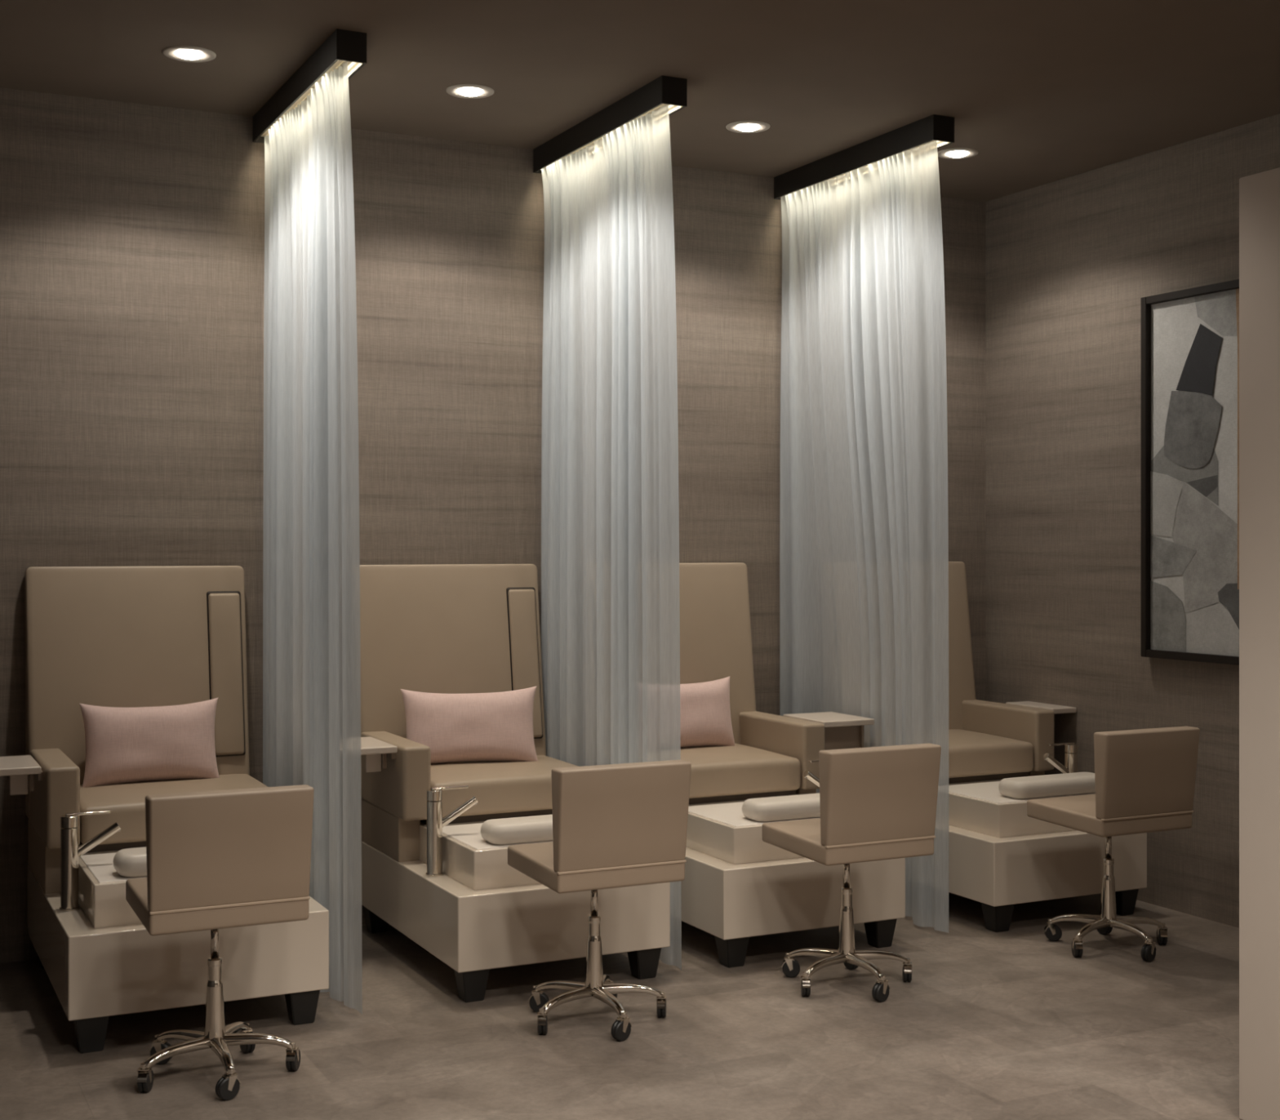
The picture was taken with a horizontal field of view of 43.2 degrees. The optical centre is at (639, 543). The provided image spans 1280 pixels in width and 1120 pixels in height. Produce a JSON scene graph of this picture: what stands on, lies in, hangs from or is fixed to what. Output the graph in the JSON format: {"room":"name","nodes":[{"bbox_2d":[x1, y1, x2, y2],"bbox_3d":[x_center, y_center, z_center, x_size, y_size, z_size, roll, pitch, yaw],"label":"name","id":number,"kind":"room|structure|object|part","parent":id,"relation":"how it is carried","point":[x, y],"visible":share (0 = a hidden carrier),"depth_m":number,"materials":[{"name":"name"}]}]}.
{"room":"salon","nodes":[
{"label":"salon","id":0,"kind":"room"},
{"bbox_2d":[0,87,985,963],"bbox_3d":[-0.742,-0.064,6.370,5.360,3.028,0.100,0,0,-26],"label":"wall","id":1,"kind":"structure","parent":0,"point":[132,234],"depth_m":5.99,"materials":[{"name":"paper"}]},
{"bbox_2d":[0,892,1241,1119],"bbox_3d":[0.911,1.500,3.004,5.360,0.100,7.600,0,0,-26],"label":"floor","id":2,"kind":"structure","parent":0,"point":[988,1024],"depth_m":4.73,"materials":[{"name":"stone"}]},
{"bbox_2d":[0,565,328,1053],"bbox_3d":[-1.648,0.764,5.196,0.998,1.371,1.192,0,0,-26],"label":"chair","id":3,"kind":"object","parent":2,"relation":"on","point":[137,636],"visible":0.77,"depth_m":5.29,"materials":[{"name":"beige leather"}]},
{"bbox_3d":[-1.935,0.752,5.139,0.014,0.066,0.022,0,0,-26],"label":"bracket rod","id":4,"kind":"part","parent":3,"relation":"part of","materials":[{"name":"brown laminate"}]},
{"bbox_3d":[-2.024,1.394,5.551,0.093,0.112,0.093,0,0,-26],"label":"leg","id":5,"kind":"part","parent":3,"relation":"part of","materials":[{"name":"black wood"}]},
{"bbox_3d":[-1.932,0.828,5.323,0.101,0.255,0.569,0,0,-26],"label":"armrest","id":6,"kind":"part","parent":3,"relation":"part of","materials":[{"name":"beige leather"}]},
{"bbox_2d":[59,809,121,911],"bbox_3d":[-1.673,0.960,4.921,0.179,0.292,0.060,0,0,-26],"label":"faucet","id":7,"kind":"object","parent":3,"relation":"on","point":[71,871],"depth_m":4.88,"materials":[{"name":"silver metal"}]},
{"bbox_3d":[-1.577,1.394,4.640,0.093,0.112,0.093,0,0,-26],"label":"leg","id":8,"kind":"part","parent":3,"relation":"part of","materials":[{"name":"black wood"}]},
{"bbox_2d":[79,849,142,928],"bbox_3d":[-1.531,1.044,5.241,0.590,0.127,1.030,0,0,-26],"label":"tub","id":9,"kind":"object","parent":3,"relation":"in","point":[103,903],"depth_m":4.70,"materials":[{"name":"beige plastic"}]},
{"bbox_3d":[-1.613,0.967,5.499,0.628,0.030,0.535,0,0,-26],"label":"seat","id":10,"kind":"part","parent":3,"relation":"part of","materials":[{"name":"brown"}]},
{"bbox_3d":[-1.409,0.980,4.993,0.558,0.008,0.444,0,0,-26],"label":"tub lid","id":11,"kind":"part","parent":3,"relation":"part of","materials":[{"name":"white plastic"}]},
{"bbox_3d":[-1.766,0.514,5.712,0.750,0.871,0.161,0,0,-26],"label":"backrest","id":12,"kind":"part","parent":3,"relation":"part of","materials":[{"name":"beige leather"}]},
{"bbox_2d":[79,697,219,787],"bbox_3d":[-1.689,0.690,5.588,0.468,0.296,0.141,0,0,-27],"label":"lumbar pillow","id":13,"kind":"object","parent":3,"relation":"on","point":[123,744],"visible":0.93,"depth_m":5.53,"materials":[{"name":"pink fabric"}]},
{"bbox_2d":[80,773,267,844],"bbox_3d":[-1.591,0.885,5.481,0.644,0.141,0.547,0,0,-26],"label":"seat cushion","id":14,"kind":"object","parent":3,"relation":"on","point":[126,802],"depth_m":5.23,"materials":[{"name":"beige leather"}]},
{"bbox_3d":[-1.494,0.466,5.830,0.113,0.576,0.119,0,0,-26],"label":"folded armrest","id":15,"kind":"part","parent":3,"relation":"part of","materials":[{"name":"beige leather"}]},
{"bbox_3d":[-1.027,1.394,4.910,0.093,0.112,0.093,0,0,-26],"label":"leg","id":16,"kind":"part","parent":3,"relation":"part of","materials":[{"name":"black wood"}]},
{"bbox_2d":[125,784,314,1100],"bbox_3d":[-1.151,1.049,4.406,0.444,0.802,0.434,0,0,-26],"label":"stool","id":17,"kind":"object","parent":2,"relation":"on","point":[216,860],"visible":1,"depth_m":4.24,"materials":[{"name":"beige leather"}]},
{"bbox_3d":[-1.243,1.365,4.335,0.204,0.050,0.036,0,0,-44],"label":"leg","id":18,"kind":"part","parent":17,"relation":"part of","materials":[{"name":"silver metal"}]},
{"bbox_3d":[-1.262,1.365,4.468,0.204,0.050,0.036,0,0,28],"label":"leg","id":19,"kind":"part","parent":17,"relation":"part of","materials":[{"name":"silver metal"}]},
{"bbox_3d":[-1.160,0.971,4.419,0.416,0.074,0.403,0,0,-26],"label":"seat","id":20,"kind":"part","parent":17,"relation":"part of","materials":[{"name":"beige leather"}]},
{"bbox_3d":[-1.111,1.365,4.312,0.036,0.050,0.204,0,0,-26],"label":"leg","id":21,"kind":"part","parent":17,"relation":"part of","materials":[{"name":"silver metal"}]},
{"bbox_3d":[-1.074,0.798,4.244,0.429,0.300,0.075,0,0,-26],"label":"backrest","id":22,"kind":"part","parent":17,"relation":"part of","materials":[{"name":"beige leather"}]},
{"bbox_3d":[-1.141,1.365,4.527,0.036,0.050,0.204,0,0,10],"label":"leg","id":23,"kind":"part","parent":17,"relation":"part of","materials":[{"name":"silver metal"}]},
{"bbox_3d":[-1.048,1.365,4.431,0.204,0.050,0.036,0,0,-8],"label":"leg","id":24,"kind":"part","parent":17,"relation":"part of","materials":[{"name":"silver metal"}]},
{"bbox_2d":[360,564,670,1002],"bbox_3d":[-0.609,0.764,5.707,0.998,1.371,1.192,0,0,-26],"label":"chair","id":25,"kind":"object","parent":2,"relation":"on","point":[436,838],"visible":0.76,"depth_m":5.69,"materials":[{"name":"beige leather"}]},
{"bbox_3d":[-0.985,1.394,6.061,0.093,0.112,0.093,0,0,-26],"label":"leg","id":26,"kind":"part","parent":25,"relation":"part of","materials":[{"name":"black wood"}]},
{"bbox_3d":[-0.895,0.752,5.650,0.014,0.066,0.022,0,0,-26],"label":"bracket rod","id":27,"kind":"part","parent":25,"relation":"part of","materials":[{"name":"brown laminate"}]},
{"bbox_3d":[-0.892,0.828,5.834,0.101,0.255,0.569,0,0,-26],"label":"armrest","id":28,"kind":"part","parent":25,"relation":"part of","materials":[{"name":"beige leather"}]},
{"bbox_2d":[425,785,477,876],"bbox_3d":[-0.633,0.960,5.432,0.179,0.292,0.060,0,0,-26],"label":"faucet","id":29,"kind":"object","parent":25,"relation":"on","point":[437,842],"depth_m":5.39,"materials":[{"name":"silver metal"}]},
{"bbox_3d":[-0.726,0.514,6.223,0.750,0.871,0.161,0,0,-26],"label":"backrest","id":30,"kind":"part","parent":25,"relation":"part of","materials":[{"name":"beige leather"}]},
{"bbox_2d":[400,686,537,764],"bbox_3d":[-0.636,0.687,6.060,0.518,0.294,0.156,0,0,-10],"label":"lumbar pillow","id":31,"kind":"object","parent":25,"relation":"on","point":[498,726],"visible":0.91,"depth_m":6.01,"materials":[{"name":"pink fabric"}]},
{"bbox_3d":[-0.537,1.394,5.151,0.093,0.112,0.093,0,0,-26],"label":"leg","id":32,"kind":"part","parent":25,"relation":"part of","materials":[{"name":"black wood"}]},
{"bbox_2d":[419,820,539,889],"bbox_3d":[-0.492,1.044,5.752,0.590,0.127,1.030,0,0,-26],"label":"tub","id":33,"kind":"object","parent":25,"relation":"in","point":[470,860],"depth_m":5.24,"materials":[{"name":"beige plastic"}]},
{"bbox_3d":[-0.574,0.967,6.010,0.628,0.030,0.535,0,0,-26],"label":"seat","id":34,"kind":"part","parent":25,"relation":"part of","materials":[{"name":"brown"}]},
{"bbox_3d":[-0.369,0.980,5.503,0.558,0.008,0.444,0,0,-26],"label":"tub lid","id":35,"kind":"part","parent":25,"relation":"part of","materials":[{"name":"white plastic"}]},
{"bbox_2d":[430,755,577,817],"bbox_3d":[-0.551,0.885,5.992,0.644,0.141,0.547,0,0,-26],"label":"seat cushion","id":36,"kind":"object","parent":25,"relation":"on","point":[501,789],"depth_m":5.76,"materials":[{"name":"beige leather"}]},
{"bbox_3d":[-0.454,0.466,6.341,0.113,0.576,0.119,0,0,-26],"label":"folded armrest","id":37,"kind":"part","parent":25,"relation":"part of","materials":[{"name":"beige leather"}]},
{"bbox_3d":[0.012,1.394,5.420,0.093,0.112,0.093,0,0,-26],"label":"leg","id":38,"kind":"part","parent":25,"relation":"part of","materials":[{"name":"black wood"}]},
{"bbox_2d":[507,760,691,1040],"bbox_3d":[-0.130,1.049,4.908,0.444,0.802,0.434,0,0,-26],"label":"stool","id":39,"kind":"object","parent":2,"relation":"on","point":[622,824],"visible":1,"depth_m":4.75,"materials":[{"name":"beige leather"}]},
{"bbox_3d":[-0.240,1.365,4.970,0.204,0.050,0.036,0,0,28],"label":"leg","id":40,"kind":"part","parent":39,"relation":"part of","materials":[{"name":"silver metal"}]},
{"bbox_3d":[-0.221,1.365,4.837,0.204,0.050,0.036,0,0,-44],"label":"leg","id":41,"kind":"part","parent":39,"relation":"part of","materials":[{"name":"silver metal"}]},
{"bbox_3d":[-0.138,0.971,4.921,0.416,0.074,0.403,0,0,-26],"label":"seat","id":42,"kind":"part","parent":39,"relation":"part of","materials":[{"name":"beige leather"}]},
{"bbox_3d":[-0.120,1.365,5.029,0.036,0.050,0.204,0,0,10],"label":"leg","id":43,"kind":"part","parent":39,"relation":"part of","materials":[{"name":"silver metal"}]},
{"bbox_3d":[-0.089,1.365,4.814,0.036,0.050,0.204,0,0,-26],"label":"leg","id":44,"kind":"part","parent":39,"relation":"part of","materials":[{"name":"silver metal"}]},
{"bbox_3d":[-0.052,0.798,4.746,0.429,0.300,0.075,0,0,-26],"label":"backrest","id":45,"kind":"part","parent":39,"relation":"part of","materials":[{"name":"beige leather"}]},
{"bbox_3d":[-0.026,1.365,4.933,0.204,0.050,0.036,0,0,-8],"label":"leg","id":46,"kind":"part","parent":39,"relation":"part of","materials":[{"name":"silver metal"}]},
{"bbox_2d":[679,562,905,967],"bbox_3d":[0.476,0.764,6.240,1.013,1.371,1.192,0,0,-26],"label":"chair","id":47,"kind":"object","parent":2,"relation":"on","point":[737,886],"visible":0.53,"depth_m":5.84,"materials":[{"name":"beige leather"}]},
{"bbox_2d":[680,676,735,747],"bbox_3d":[0.175,0.690,6.497,0.470,0.296,0.145,0,0,-31],"label":"lumbar pillow","id":48,"kind":"object","parent":47,"relation":"on","point":[705,720],"visible":0.49,"depth_m":6.49,"materials":[{"name":"pink fabric"}]},
{"bbox_3d":[0.136,0.514,6.647,0.750,0.871,0.161,0,0,-26],"label":"backrest","id":49,"kind":"part","parent":47,"relation":"part of","materials":[{"name":"beige leather"}]},
{"bbox_3d":[0.317,1.394,5.570,0.093,0.112,0.093,0,0,-26],"label":"leg","id":50,"kind":"part","parent":47,"relation":"part of","materials":[{"name":"black wood"}]},
{"bbox_2d":[680,742,800,798],"bbox_3d":[0.222,0.885,6.372,0.644,0.141,0.547,0,0,-26],"label":"seat cushion","id":51,"kind":"object","parent":47,"relation":"on","point":[740,770],"depth_m":6.20,"materials":[{"name":"beige leather"}]},
{"bbox_3d":[0.208,0.967,6.394,0.628,0.030,0.535,0,0,-26],"label":"seat","id":52,"kind":"part","parent":47,"relation":"part of","materials":[{"name":"brown"}]},
{"bbox_2d":[685,794,803,864],"bbox_3d":[0.362,1.044,6.171,0.590,0.127,1.030,0,0,-26],"label":"tub","id":53,"kind":"object","parent":47,"relation":"in","point":[718,829],"depth_m":5.70,"materials":[{"name":"white ceramic"}]},
{"bbox_3d":[0.484,0.980,5.923,0.558,0.008,0.444,0,0,-26],"label":"tub lid","id":54,"kind":"part","parent":47,"relation":"part of","materials":[{"name":"white plastic"}]},
{"bbox_3d":[0.555,0.828,6.546,0.101,0.255,0.569,0,0,-26],"label":"armrest","id":55,"kind":"part","parent":47,"relation":"part of","materials":[{"name":"beige leather"}]},
{"bbox_2d":[803,760,819,786],"bbox_3d":[0.691,0.960,6.111,0.179,0.292,0.060,0,0,-26],"label":"faucet","id":56,"kind":"object","parent":47,"relation":"on","point":[807,775],"depth_m":6.07,"materials":[{"name":"silver metal"}]},
{"bbox_3d":[0.866,1.394,5.840,0.093,0.112,0.093,0,0,-26],"label":"leg","id":57,"kind":"part","parent":47,"relation":"part of","materials":[{"name":"black wood"}]},
{"bbox_2d":[762,742,941,1002],"bbox_3d":[0.689,1.049,5.310,0.444,0.802,0.434,0,0,-26],"label":"stool","id":58,"kind":"object","parent":2,"relation":"on","point":[877,803],"visible":1,"depth_m":5.15,"materials":[{"name":"beige leather"}]},
{"bbox_3d":[0.578,1.365,5.372,0.204,0.050,0.036,0,0,28],"label":"leg","id":59,"kind":"part","parent":58,"relation":"part of","materials":[{"name":"silver metal"}]},
{"bbox_3d":[0.597,1.365,5.239,0.204,0.050,0.036,0,0,-44],"label":"leg","id":60,"kind":"part","parent":58,"relation":"part of","materials":[{"name":"silver metal"}]},
{"bbox_3d":[0.680,0.971,5.324,0.416,0.074,0.403,0,0,-26],"label":"seat","id":61,"kind":"part","parent":58,"relation":"part of","materials":[{"name":"beige leather"}]},
{"bbox_3d":[0.730,1.365,5.217,0.036,0.050,0.204,0,0,-26],"label":"leg","id":62,"kind":"part","parent":58,"relation":"part of","materials":[{"name":"silver metal"}]},
{"bbox_3d":[0.766,0.798,5.149,0.429,0.300,0.075,0,0,-26],"label":"backrest","id":63,"kind":"part","parent":58,"relation":"part of","materials":[{"name":"beige leather"}]},
{"bbox_3d":[0.792,1.365,5.335,0.204,0.050,0.036,0,0,-8],"label":"leg","id":64,"kind":"part","parent":58,"relation":"part of","materials":[{"name":"silver metal"}]},
{"bbox_2d":[948,561,1146,932],"bbox_3d":[1.454,0.764,6.720,0.904,1.371,1.192,0,0,-26],"label":"chair","id":65,"kind":"object","parent":2,"relation":"on","point":[1001,857],"visible":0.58,"depth_m":6.27,"materials":[{"name":"beige leather"}]},
{"bbox_3d":[1.163,0.514,7.151,0.750,0.871,0.161,0,0,-26],"label":"backrest","id":66,"kind":"part","parent":65,"relation":"part of","materials":[{"name":"beige leather"}]},
{"bbox_3d":[1.235,0.967,6.898,0.628,0.030,0.535,0,0,-26],"label":"seat","id":67,"kind":"part","parent":65,"relation":"part of","materials":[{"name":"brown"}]},
{"bbox_2d":[948,728,1033,777],"bbox_3d":[1.249,0.885,6.876,0.644,0.141,0.547,0,0,-26],"label":"seat cushion","id":68,"kind":"object","parent":65,"relation":"on","point":[972,753],"depth_m":6.71,"materials":[{"name":"beige leather"}]},
{"bbox_3d":[1.343,1.394,6.074,0.093,0.112,0.093,0,0,-26],"label":"leg","id":69,"kind":"part","parent":65,"relation":"part of","materials":[{"name":"black wood"}]},
{"bbox_3d":[1.582,0.828,7.050,0.101,0.255,0.569,0,0,-26],"label":"armrest","id":70,"kind":"part","parent":65,"relation":"part of","materials":[{"name":"beige leather"}]},
{"bbox_2d":[948,779,1075,837],"bbox_3d":[1.389,1.044,6.676,0.590,0.127,1.030,0,0,-26],"label":"tub","id":71,"kind":"object","parent":65,"relation":"in","point":[978,806],"depth_m":6.19,"materials":[{"name":"white ceramic"}]},
{"bbox_3d":[1.511,0.980,6.427,0.558,0.008,0.444,0,0,-26],"label":"tub lid","id":72,"kind":"part","parent":65,"relation":"part of","materials":[{"name":"white plastic"}]},
{"bbox_2d":[1043,742,1077,773],"bbox_3d":[1.718,0.960,6.615,0.179,0.292,0.060,0,0,-26],"label":"faucet","id":73,"kind":"object","parent":65,"relation":"on","point":[1070,766],"depth_m":6.62,"materials":[{"name":"silver metal"}]},
{"bbox_3d":[1.893,1.394,6.344,0.093,0.112,0.093,0,0,-26],"label":"leg","id":74,"kind":"part","parent":65,"relation":"part of","materials":[{"name":"black wood"}]},
{"bbox_2d":[1026,726,1199,961],"bbox_3d":[1.693,1.049,5.804,0.444,0.802,0.434,0,0,-26],"label":"stool","id":75,"kind":"object","parent":2,"relation":"on","point":[1144,779],"visible":1,"depth_m":5.65,"materials":[{"name":"beige leather"}]},
{"bbox_3d":[1.583,1.365,5.866,0.204,0.050,0.036,0,0,28],"label":"leg","id":76,"kind":"part","parent":75,"relation":"part of","materials":[{"name":"silver metal"}]},
{"bbox_3d":[1.602,1.365,5.733,0.204,0.050,0.036,0,0,-44],"label":"leg","id":77,"kind":"part","parent":75,"relation":"part of","materials":[{"name":"silver metal"}]},
{"bbox_3d":[1.685,0.971,5.817,0.416,0.074,0.403,0,0,-26],"label":"seat","id":78,"kind":"part","parent":75,"relation":"part of","materials":[{"name":"beige leather"}]},
{"bbox_3d":[1.734,1.365,5.710,0.036,0.050,0.204,0,0,-26],"label":"leg","id":79,"kind":"part","parent":75,"relation":"part of","materials":[{"name":"silver metal"}]},
{"bbox_3d":[1.797,1.365,5.829,0.204,0.050,0.036,0,0,-8],"label":"leg","id":80,"kind":"part","parent":75,"relation":"part of","materials":[{"name":"silver metal"}]},
{"bbox_3d":[1.771,0.798,5.642,0.429,0.300,0.075,0,0,-26],"label":"backrest","id":81,"kind":"part","parent":75,"relation":"part of","materials":[{"name":"beige leather"}]},
{"bbox_2d":[1239,167,1279,1119],"bbox_3d":[1.956,0.264,3.294,0.110,2.373,1.800,0,0,-26],"label":"partition panel","id":82,"kind":"object","parent":2,"relation":"on","point":[1259,193],"visible":1,"depth_m":4.02,"materials":[{"name":"paint"}]},
{"bbox_2d":[0,0,1279,202],"bbox_3d":[0.911,-1.628,3.004,5.360,0.100,7.600,0,0,-26],"label":"ceiling","id":83,"kind":"structure","parent":0,"point":[1044,91],"depth_m":5.33,"materials":[{"name":"paint"}]},
{"bbox_2d":[162,45,216,62],"bbox_3d":[-1.450,-1.571,5.203,0.168,0.016,0.168,0,0,-26],"label":"recessed light","id":84,"kind":"object","parent":83,"relation":"in","point":[180,53],"visible":1,"depth_m":5.18,"materials":[{"name":"beige"}]},
{"bbox_2d":[253,28,366,143],"bbox_3d":[-1.138,-1.532,5.486,0.095,0.093,1.138,0,0,-26],"label":"track","id":85,"kind":"structure","parent":83,"relation":"attached to","point":[342,46],"depth_m":5.21,"materials":[{"name":"black metal"}]},
{"bbox_2d":[262,62,362,1013],"bbox_3d":[-1.120,-0.031,5.459,0.094,2.938,1.168,0,0,-26],"label":"sheer curtain","id":86,"kind":"object","parent":85,"relation":"hanging from","point":[312,657],"visible":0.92,"depth_m":5.23,"materials":[{"name":"white fabric"}]},
{"bbox_2d":[445,84,493,98],"bbox_3d":[-0.592,-1.571,5.633,0.168,0.016,0.168,0,0,-26],"label":"recessed light","id":87,"kind":"object","parent":83,"relation":"in","point":[461,91],"visible":1,"depth_m":5.61,"materials":[{"name":"beige glass"}]},
{"bbox_2d":[533,75,687,173],"bbox_3d":[-0.134,-1.532,5.979,0.095,0.093,1.138,0,0,-26],"label":"track","id":88,"kind":"structure","parent":83,"relation":"attached to","point":[664,91],"depth_m":5.78,"materials":[{"name":"black metal"}]},
{"bbox_2d":[541,104,681,969],"bbox_3d":[-0.124,-0.031,5.962,0.093,2.938,1.145,0,0,-26],"label":"sheer curtain","id":89,"kind":"object","parent":88,"relation":"hanging from","point":[611,598],"visible":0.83,"depth_m":5.90,"materials":[{"name":"white fabric"}]},
{"bbox_2d":[725,120,770,133],"bbox_3d":[0.408,-1.571,6.114,0.168,0.016,0.168,0,0,-26],"label":"recessed light","id":90,"kind":"object","parent":83,"relation":"in","point":[743,126],"visible":1,"depth_m":6.09,"materials":[{"name":"beige glass"}]},
{"bbox_2d":[773,114,954,199],"bbox_3d":[0.870,-1.532,6.472,0.095,0.093,1.138,0,0,-26],"label":"track","id":91,"kind":"structure","parent":83,"relation":"attached to","point":[934,127],"depth_m":6.32,"materials":[{"name":"black metal"}]},
{"bbox_2d":[779,140,948,933],"bbox_3d":[0.910,-0.031,6.484,0.148,2.938,1.120,0,0,-26],"label":"sheer curtain","id":92,"kind":"object","parent":91,"relation":"hanging from","point":[864,526],"visible":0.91,"depth_m":6.43,"materials":[{"name":"white fabric"}]},
{"bbox_2d":[937,147,978,159],"bbox_3d":[1.282,-1.571,6.530,0.168,0.016,0.168,0,0,-26],"label":"recessed light","id":93,"kind":"object","parent":83,"relation":"in","point":[961,153],"visible":0.95,"depth_m":6.51,"materials":[{"name":"beige glass"}]},
{"bbox_2d":[985,114,1279,928],"bbox_3d":[3.272,-0.064,4.164,0.100,3.028,7.400,0,0,-26],"label":"wall","id":94,"kind":"structure","parent":0,"point":[1071,262],"depth_m":6.78,"materials":[{"name":"paper"}]},
{"bbox_2d":[1141,279,1239,665],"bbox_3d":[2.255,-0.269,6.070,0.045,1.444,0.998,0,0,-26],"label":"framed painting","id":95,"kind":"object","parent":94,"relation":"attached to","point":[1190,337],"visible":0.82,"depth_m":6.30,"materials":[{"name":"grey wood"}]}
]}

